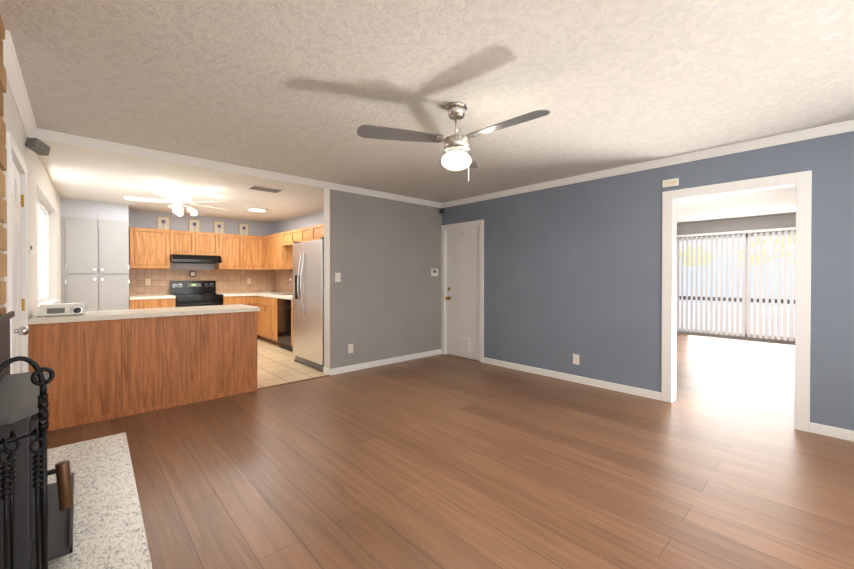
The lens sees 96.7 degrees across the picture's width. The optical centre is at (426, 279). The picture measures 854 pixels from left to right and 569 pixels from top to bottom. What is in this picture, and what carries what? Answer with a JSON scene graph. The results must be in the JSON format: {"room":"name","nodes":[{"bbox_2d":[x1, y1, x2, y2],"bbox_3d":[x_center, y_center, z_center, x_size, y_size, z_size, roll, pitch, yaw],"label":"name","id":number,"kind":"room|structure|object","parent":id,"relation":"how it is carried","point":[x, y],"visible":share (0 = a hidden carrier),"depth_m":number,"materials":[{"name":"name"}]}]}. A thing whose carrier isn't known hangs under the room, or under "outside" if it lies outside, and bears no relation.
{"room":"living room","nodes":[
{"label":"living room","id":0,"kind":"room"},
{"bbox_2d":[3,84,60,351],"bbox_3d":[-2.787,0.020,2.556,0.308,2.440,9.690,0,1,-43],"label":"wall","id":1,"kind":"structure","parent":0,"point":[40,186],"depth_m":3.53,"materials":[{"name":"white paint"}]},
{"bbox_2d":[0,14,6,315],"bbox_3d":[-1.484,0.031,1.214,0.053,2.440,1.610,0,1,-43],"label":"brick column","id":2,"kind":"structure","parent":1,"relation":"attached to","point":[3,217],"depth_m":1.74,"materials":[{"name":"brown brick"}]},
{"bbox_2d":[6,131,29,373],"bbox_3d":[-2.747,0.196,2.499,0.228,2.090,0.950,0,1,-43],"label":"door","id":3,"kind":"structure","parent":1,"relation":"attached to","point":[17,249],"depth_m":2.56,"materials":[{"name":"white wood"}]},
{"bbox_2d":[2,29,41,139],"bbox_3d":[-2.573,-1.163,2.397,0.062,0.070,1.620,0,1,-43],"label":"crown molding","id":4,"kind":"structure","parent":1,"relation":"attached to","point":[16,87],"depth_m":2.30,"materials":[{"name":"white wood"}]},
{"bbox_2d":[29,241,31,253],"bbox_3d":[-3.300,-0.264,3.163,0.016,0.110,0.050,0,1,-43],"label":"light switch","id":5,"kind":"object","parent":1,"relation":"attached to","point":[30,247],"visible":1,"depth_m":3.15,"materials":[{"name":"white plastic"}]},
{"bbox_2d":[25,138,49,155],"bbox_3d":[-3.060,-1.043,2.983,0.142,0.105,0.155,0,1,-43],"label":"speaker","id":6,"kind":"object","parent":1,"relation":"attached to","point":[37,146],"visible":0.98,"depth_m":2.96,"materials":[{"name":"grey plastic"}]},
{"bbox_2d":[37,197,58,303],"bbox_3d":[-4.468,-0.314,4.408,0.222,1.220,2.053,0,1,-43],"label":"window","id":7,"kind":"structure","parent":1,"relation":"in","point":[42,257],"depth_m":4.95,"materials":[{"name":"white"}]},
{"bbox_2d":[60,198,128,310],"bbox_3d":[-5.376,-0.008,6.157,0.818,2.440,0.642,0,1,-43],"label":"cabinet","id":8,"kind":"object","parent":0,"point":[94,239],"depth_m":5.93,"materials":[{"name":"grey wood"}]},
{"bbox_2d":[129,210,274,295],"bbox_3d":[-4.716,-0.017,7.277,3.790,2.440,0.125,0,1,-43],"label":"wall","id":9,"kind":"structure","parent":0,"point":[231,281],"depth_m":7.44,"materials":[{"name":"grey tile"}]},
{"bbox_2d":[145,279,150,284],"bbox_3d":[-5.053,0.047,6.876,0.075,0.118,0.009,0,1,-43],"label":"outlet","id":10,"kind":"object","parent":9,"relation":"attached to","point":[147,281],"depth_m":6.87,"materials":[{"name":"beige plastic"}]},
{"bbox_2d":[129,227,176,268],"bbox_3d":[-4.920,-0.543,6.773,0.633,0.700,0.330,0,1,-43],"label":"upper cabinet","id":11,"kind":"object","parent":9,"relation":"attached to","point":[149,248],"depth_m":6.65,"materials":[{"name":"brown wood"}]},
{"bbox_2d":[157,216,169,229],"bbox_3d":[-4.872,-1.034,7.018,0.200,0.270,0.019,0,1,-43],"label":"framed picture","id":12,"kind":"object","parent":9,"relation":"attached to","point":[163,222],"depth_m":7.01,"materials":[{"name":"beige paper"}]},
{"bbox_2d":[177,231,200,254],"bbox_3d":[-4.562,-0.675,7.100,0.453,0.440,0.330,0,1,-43],"label":"upper cabinet","id":13,"kind":"object","parent":9,"relation":"attached to","point":[188,242],"depth_m":7.02,"materials":[{"name":"brown wood"}]},
{"bbox_2d":[189,271,196,276],"bbox_3d":[-4.531,-0.107,7.348,0.120,0.120,0.016,0,1,-43],"label":"framed picture","id":14,"kind":"object","parent":9,"relation":"attached to","point":[191,273],"depth_m":7.34,"materials":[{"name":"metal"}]},
{"bbox_2d":[188,218,200,231],"bbox_3d":[-4.504,-1.036,7.356,0.200,0.270,0.019,0,1,-43],"label":"framed picture","id":15,"kind":"object","parent":9,"relation":"attached to","point":[193,224],"depth_m":7.35,"materials":[{"name":"beige paper"}]},
{"bbox_2d":[201,232,220,255],"bbox_3d":[-4.313,-0.677,7.328,0.456,0.440,0.330,0,1,-43],"label":"upper cabinet","id":16,"kind":"object","parent":9,"relation":"attached to","point":[210,242],"depth_m":7.27,"materials":[{"name":"brown wood"}]},
{"bbox_2d":[213,221,224,233],"bbox_3d":[-4.187,-1.038,7.647,0.200,0.270,0.019,0,1,-43],"label":"framed picture","id":17,"kind":"object","parent":9,"relation":"attached to","point":[218,226],"depth_m":7.64,"materials":[{"name":"beige paper"}]},
{"bbox_2d":[213,233,240,269],"bbox_3d":[-3.982,-0.549,7.633,0.558,0.700,0.330,0,1,-43],"label":"upper cabinet","id":18,"kind":"object","parent":9,"relation":"attached to","point":[230,255],"depth_m":7.51,"materials":[{"name":"brown wood"}]},
{"bbox_2d":[170,254,221,263],"bbox_3d":[-4.364,-0.379,7.139,0.785,0.143,0.540,0,1,-43],"label":"range hood","id":19,"kind":"object","parent":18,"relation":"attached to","point":[198,259],"visible":0.96,"depth_m":6.95,"materials":[{"name":"black metal"}]},
{"bbox_2d":[239,223,248,234],"bbox_3d":[-3.841,-1.041,7.965,0.200,0.270,0.019,0,1,-43],"label":"framed picture","id":20,"kind":"object","parent":9,"relation":"attached to","point":[243,228],"depth_m":7.95,"materials":[{"name":"beige paper"}]},
{"bbox_2d":[241,235,264,269],"bbox_3d":[-3.655,-0.551,7.893,0.508,0.700,0.390,0,1,-43],"label":"upper cabinet","id":21,"kind":"object","parent":9,"relation":"attached to","point":[252,247],"depth_m":7.79,"materials":[{"name":"brown wood"}]},
{"bbox_2d":[257,339,330,389],"bbox_3d":[-3.326,1.242,5.773,3.790,0.066,4.235,0,1,-43],"label":"floor","id":22,"kind":"structure","parent":0,"point":[277,365],"depth_m":5.20,"materials":[{"name":"beige tile"}]},
{"bbox_2d":[28,304,259,430],"bbox_3d":[-2.716,0.770,3.838,1.771,0.920,0.665,0,1,-43],"label":"kitchen island","id":23,"kind":"object","parent":22,"relation":"on","point":[107,364],"depth_m":3.51,"materials":[{"name":"brown wood"}]},
{"bbox_2d":[37,303,84,316],"bbox_3d":[-3.227,0.265,3.357,0.300,0.097,0.278,0,1,-43],"label":"projector","id":24,"kind":"object","parent":23,"relation":"on","point":[54,309],"visible":0.98,"depth_m":3.28,"materials":[{"name":"white plastic"}]},
{"bbox_2d":[129,298,174,308],"bbox_3d":[-4.841,0.768,6.658,0.636,0.880,0.620,0,1,-43],"label":"base cabinet","id":25,"kind":"object","parent":22,"relation":"on","point":[134,303],"depth_m":6.40,"materials":[{"name":"brown wood"}]},
{"bbox_2d":[129,295,175,297],"bbox_3d":[-4.837,0.308,6.650,0.636,0.040,0.632,0,1,-43],"label":"countertop","id":26,"kind":"structure","parent":25,"relation":"on","point":[141,296],"depth_m":6.48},
{"bbox_2d":[170,281,222,306],"bbox_3d":[-4.305,0.615,7.107,0.756,1.180,0.678,0,1,-43],"label":"range","id":27,"kind":"object","parent":22,"relation":"on","point":[193,293],"visible":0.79,"depth_m":7.08,"materials":[{"name":"black metal"}]},
{"bbox_2d":[223,294,256,306],"bbox_3d":[-3.825,0.761,7.591,0.595,0.880,0.620,0,1,-43],"label":"base cabinet","id":28,"kind":"object","parent":22,"relation":"on","point":[252,300],"depth_m":7.40,"materials":[{"name":"brown wood"}]},
{"bbox_2d":[225,292,280,297],"bbox_3d":[-3.598,0.299,7.787,1.200,0.040,0.632,0,1,-43],"label":"countertop","id":29,"kind":"structure","parent":28,"relation":"on","point":[226,295],"depth_m":7.36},
{"bbox_2d":[257,298,260,338],"bbox_3d":[-3.034,0.761,7.605,0.620,0.880,0.465,0,1,-43],"label":"base cabinet","id":30,"kind":"object","parent":22,"relation":"on","point":[258,299],"depth_m":7.43,"materials":[{"name":"brown wood"}]},
{"bbox_2d":[261,298,268,341],"bbox_3d":[-2.795,0.763,7.345,0.620,0.880,0.472,0,1,-43],"label":"base cabinet","id":31,"kind":"object","parent":22,"relation":"on","point":[267,319],"depth_m":7.20,"materials":[{"name":"brown wood"}]},
{"bbox_2d":[269,298,288,345],"bbox_3d":[-2.574,0.765,7.104,0.620,0.880,0.415,0,1,-43],"label":"base cabinet","id":32,"kind":"object","parent":22,"relation":"on","point":[273,308],"depth_m":6.89,"materials":[{"name":"brown wood"}]},
{"bbox_2d":[257,294,292,297],"bbox_3d":[-2.387,0.306,6.888,0.632,0.040,2.330,0,1,-43],"label":"countertop","id":33,"kind":"structure","parent":32,"relation":"on","point":[258,295],"depth_m":7.01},
{"bbox_2d":[277,298,292,351],"bbox_3d":[-2.235,0.770,6.725,0.630,0.875,0.594,0,1,-43],"label":"dishwasher","id":34,"kind":"object","parent":22,"relation":"on","point":[284,322],"visible":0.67,"depth_m":6.51,"materials":[{"name":"black metal"}]},
{"bbox_2d":[289,298,292,345],"bbox_3d":[-1.811,0.771,6.273,0.620,0.880,0.638,0,1,-43],"label":"base cabinet","id":35,"kind":"object","parent":22,"relation":"on","point":[289,298],"depth_m":6.26,"materials":[{"name":"brown wood"}]},
{"bbox_2d":[293,237,323,371],"bbox_3d":[-1.408,0.330,5.548,0.898,1.775,0.930,0,1,-43],"label":"refrigerator","id":36,"kind":"object","parent":22,"relation":"on","point":[308,302],"visible":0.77,"depth_m":5.24,"materials":[{"name":"grey metal"}]},
{"bbox_2d":[275,210,323,292],"bbox_3d":[-1.995,-0.015,7.022,0.125,2.440,3.940,0,1,-43],"label":"wall","id":37,"kind":"structure","parent":0,"point":[283,278],"depth_m":7.85,"materials":[{"name":"grey paint"}]},
{"bbox_2d":[265,234,272,269],"bbox_3d":[-3.120,-0.556,7.866,0.380,0.710,0.528,0,1,-43],"label":"upper cabinet","id":38,"kind":"object","parent":37,"relation":"attached to","point":[268,239],"depth_m":7.80,"materials":[{"name":"brown wood"}]},
{"bbox_2d":[273,233,292,269],"bbox_3d":[-2.833,-0.554,7.591,0.330,0.710,0.498,0,1,-43],"label":"upper cabinet","id":39,"kind":"object","parent":37,"relation":"attached to","point":[282,256],"depth_m":7.41,"materials":[{"name":"brown wood"}]},
{"bbox_2d":[281,231,288,246],"bbox_3d":[-2.506,-0.776,7.232,0.330,0.260,0.466,0,1,-43],"label":"upper cabinet","id":40,"kind":"object","parent":37,"relation":"attached to","point":[284,235],"depth_m":7.22,"materials":[{"name":"brown wood"}]},
{"bbox_2d":[289,229,296,246],"bbox_3d":[-2.239,-0.774,6.941,0.330,0.260,0.516,0,1,-43],"label":"upper cabinet","id":41,"kind":"object","parent":37,"relation":"attached to","point":[292,234],"depth_m":6.95,"materials":[{"name":"brown wood"}]},
{"bbox_2d":[297,227,308,241],"bbox_3d":[-1.955,-0.772,6.632,0.330,0.260,0.516,0,1,-43],"label":"upper cabinet","id":42,"kind":"object","parent":37,"relation":"attached to","point":[302,233],"depth_m":6.61,"materials":[{"name":"brown wood"}]},
{"bbox_2d":[309,224,320,240],"bbox_3d":[-1.651,-0.769,6.300,0.330,0.260,0.576,0,1,-43],"label":"upper cabinet","id":43,"kind":"object","parent":37,"relation":"attached to","point":[314,231],"depth_m":6.29,"materials":[{"name":"brown wood"}]},
{"bbox_2d":[321,223,323,236],"bbox_3d":[-1.328,-0.766,5.948,0.330,0.260,0.571,0,1,-43],"label":"upper cabinet","id":44,"kind":"object","parent":37,"relation":"attached to","point":[322,225],"depth_m":6.10,"materials":[{"name":"brown wood"}]},
{"bbox_2d":[324,188,441,368],"bbox_3d":[-0.550,-0.003,5.566,2.005,2.440,0.160,0,1,-43],"label":"wall","id":45,"kind":"structure","parent":0,"point":[382,298],"depth_m":5.34,"materials":[{"name":"grey paint"}]},
{"bbox_2d":[28,129,441,207],"bbox_3d":[-1.479,-1.180,4.553,4.590,0.070,0.062,0,1,-43],"label":"crown molding","id":46,"kind":"structure","parent":45,"relation":"attached to","point":[47,135],"depth_m":3.87,"materials":[{"name":"white wood"}]},
{"bbox_2d":[335,273,340,281],"bbox_3d":[-1.149,-0.028,4.899,0.075,0.118,0.012,0,1,-43],"label":"light switch","id":47,"kind":"object","parent":45,"relation":"attached to","point":[337,277],"visible":1,"depth_m":4.90,"materials":[{"name":"white plastic"}]},
{"bbox_2d":[348,344,352,352],"bbox_3d":[-1.010,0.916,5.035,0.075,0.118,0.010,0,1,-43],"label":"outlet","id":48,"kind":"object","parent":45,"relation":"attached to","point":[350,348],"visible":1,"depth_m":5.03,"materials":[{"name":"white plastic"}]},
{"bbox_2d":[431,269,437,275],"bbox_3d":[0.118,-0.114,6.053,0.140,0.115,0.024,0,1,-43],"label":"thermostat","id":49,"kind":"object","parent":45,"relation":"attached to","point":[434,272],"visible":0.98,"depth_m":6.04,"materials":[{"name":"white plastic"}]},
{"bbox_2d":[0,0,853,222],"bbox_3d":[0.946,-1.276,5.971,10.380,0.100,9.690,0,1,-43],"label":"ceiling","id":50,"kind":"structure","parent":0,"point":[304,88],"depth_m":2.37,"materials":[{"name":"white paint"}]},
{"bbox_2d":[124,189,227,218],"bbox_3d":[-3.368,-1.020,5.221,1.243,0.400,1.202,0,1,-43],"label":"kitchen ceiling fan","id":51,"kind":"object","parent":50,"relation":"hanging from","point":[183,200],"visible":1,"depth_m":5.10,"materials":[{"name":"white"}]},
{"bbox_2d":[246,207,267,211],"bbox_3d":[-2.978,-1.218,6.653,0.340,0.025,0.340,0,1,-43],"label":"recessed light","id":52,"kind":"object","parent":50,"relation":"in","point":[253,209],"visible":1,"depth_m":6.57,"materials":[{"name":"white plastic"}]},
{"bbox_2d":[247,184,284,192],"bbox_3d":[-2.160,-1.211,5.089,0.410,0.015,0.250,0,1,-43],"label":"ceiling vent","id":53,"kind":"object","parent":50,"relation":"in","point":[264,188],"visible":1,"depth_m":5.06,"materials":[{"name":"white plastic"}]},
{"bbox_2d":[357,102,549,180],"bbox_3d":[0.284,-0.939,2.530,1.207,0.520,1.093,0,1,-43],"label":"room ceiling fan","id":54,"kind":"object","parent":50,"relation":"hanging from","point":[457,156],"visible":1,"depth_m":2.56,"materials":[{"name":"silver metal"}]},
{"bbox_2d":[48,333,853,568],"bbox_3d":[2.152,1.254,4.676,10.380,0.060,6.120,0,1,-43],"label":"floor","id":55,"kind":"structure","parent":0,"point":[444,461],"depth_m":2.44,"materials":[{"name":"brown wood"}]},
{"bbox_2d":[30,432,152,568],"bbox_3d":[-1.292,1.100,1.351,0.510,0.300,2.240,0,1,-43],"label":"hearth slab","id":56,"kind":"object","parent":55,"relation":"on","point":[108,529],"visible":0.58,"depth_m":1.57,"materials":[{"name":"beige stone"}]},
{"bbox_2d":[0,356,54,568],"bbox_3d":[-1.094,0.578,1.006,0.189,0.746,0.210,0,1,-43],"label":"fireplace tool set","id":57,"kind":"object","parent":56,"relation":"on","point":[39,475],"visible":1,"depth_m":1.03,"materials":[{"name":"black metal"}]},
{"bbox_2d":[0,311,73,568],"bbox_3d":[-1.477,0.549,1.421,0.227,0.800,1.120,0,1,-43],"label":"stove","id":58,"kind":"object","parent":56,"relation":"on","point":[19,394],"visible":0.71,"depth_m":1.25,"materials":[{"name":"grey metal"}]},
{"bbox_2d":[442,131,853,430],"bbox_3d":[2.093,0.007,4.279,0.150,2.440,5.630,0,1,-43],"label":"wall","id":59,"kind":"structure","parent":0,"point":[570,270],"depth_m":4.15,"materials":[{"name":"blue paint"}]},
{"bbox_2d":[441,220,483,362],"bbox_3d":[0.560,0.169,5.886,0.178,2.090,0.870,0,1,-43],"label":"door","id":60,"kind":"structure","parent":59,"relation":"attached to","point":[462,289],"depth_m":5.87,"materials":[{"name":"white wood"}]},
{"bbox_2d":[573,354,578,364],"bbox_3d":[1.774,0.950,4.516,0.009,0.118,0.075,0,1,-43],"label":"outlet","id":61,"kind":"object","parent":59,"relation":"attached to","point":[575,358],"visible":1,"depth_m":4.51,"materials":[{"name":"white plastic"}]},
{"bbox_2d":[442,120,853,207],"bbox_3d":[2.029,-1.177,4.183,0.062,0.070,5.350,0,1,-43],"label":"crown molding","id":62,"kind":"structure","parent":59,"relation":"attached to","point":[846,126],"depth_m":3.67,"materials":[{"name":"white wood"}]},
{"bbox_2d":[662,178,678,187],"bbox_3d":[2.423,-0.959,3.777,0.033,0.070,0.135,0,1,-43],"label":"box","id":63,"kind":"object","parent":59,"relation":"attached to","point":[670,183],"visible":1,"depth_m":3.77,"materials":[{"name":"white plastic"}]},
{"bbox_2d":[661,170,811,431],"bbox_3d":[2.789,0.175,3.500,0.152,2.115,1.060,0,1,-43],"label":"door frame","id":64,"kind":"structure","parent":59,"relation":"attached to","point":[801,182],"depth_m":3.22,"materials":[{"name":"white wood"}]},
{"bbox_2d":[676,213,795,343],"bbox_3d":[5.932,-0.023,8.134,0.120,2.440,6.120,0,1,-43],"label":"wall","id":65,"kind":"structure","parent":0,"point":[756,223],"depth_m":7.66,"materials":[{"name":"white paint"}]},
{"bbox_2d":[676,231,795,340],"bbox_3d":[6.415,0.121,7.601,0.050,2.040,2.440,0,1,-43],"label":"window","id":66,"kind":"structure","parent":65,"relation":"in","point":[746,278],"depth_m":7.60,"materials":[{"name":"white"}]},
{"bbox_2d":[676,227,795,340],"bbox_3d":[6.327,0.087,7.520,0.070,2.110,2.680,0,1,-43],"label":"vertical blinds","id":67,"kind":"object","parent":66,"relation":"attached to","point":[791,328],"visible":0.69,"depth_m":7.58,"materials":[{"name":"white plastic"}]},
{"label":"outside","id":68,"kind":"structure","parent":0,"visible":0},
{"bbox_2d":[679,234,795,337],"bbox_3d":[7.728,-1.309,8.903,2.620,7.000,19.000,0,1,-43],"label":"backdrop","id":69,"kind":"structure","parent":68,"point":[735,276],"depth_m":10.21,"materials":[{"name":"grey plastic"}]},
{"bbox_3d":[4.181,0.021,2.456,10.380,2.440,0.120,0,1,-43],"label":"wall","id":70,"kind":"structure","parent":0,"visible":0},
{"bbox_2d":[328,349,441,374],"bbox_3d":[-0.497,1.176,5.508,2.019,0.082,0.018,0,1,-43],"label":"baseboard","id":71,"kind":"structure","parent":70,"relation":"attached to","point":[334,371],"depth_m":5.36,"materials":[{"name":"white wood"}]},
{"bbox_2d":[483,357,660,400],"bbox_3d":[1.603,1.183,4.700,0.014,0.082,2.300,0,1,-43],"label":"baseboard","id":72,"kind":"structure","parent":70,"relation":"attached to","point":[573,378],"depth_m":4.48,"materials":[{"name":"white wood"}]},
{"bbox_2d":[810,422,853,441],"bbox_3d":[3.476,1.199,2.660,0.014,0.082,1.120,0,1,-43],"label":"baseboard","id":73,"kind":"structure","parent":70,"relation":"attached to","point":[834,432],"depth_m":2.98,"materials":[{"name":"white"}]}
]}

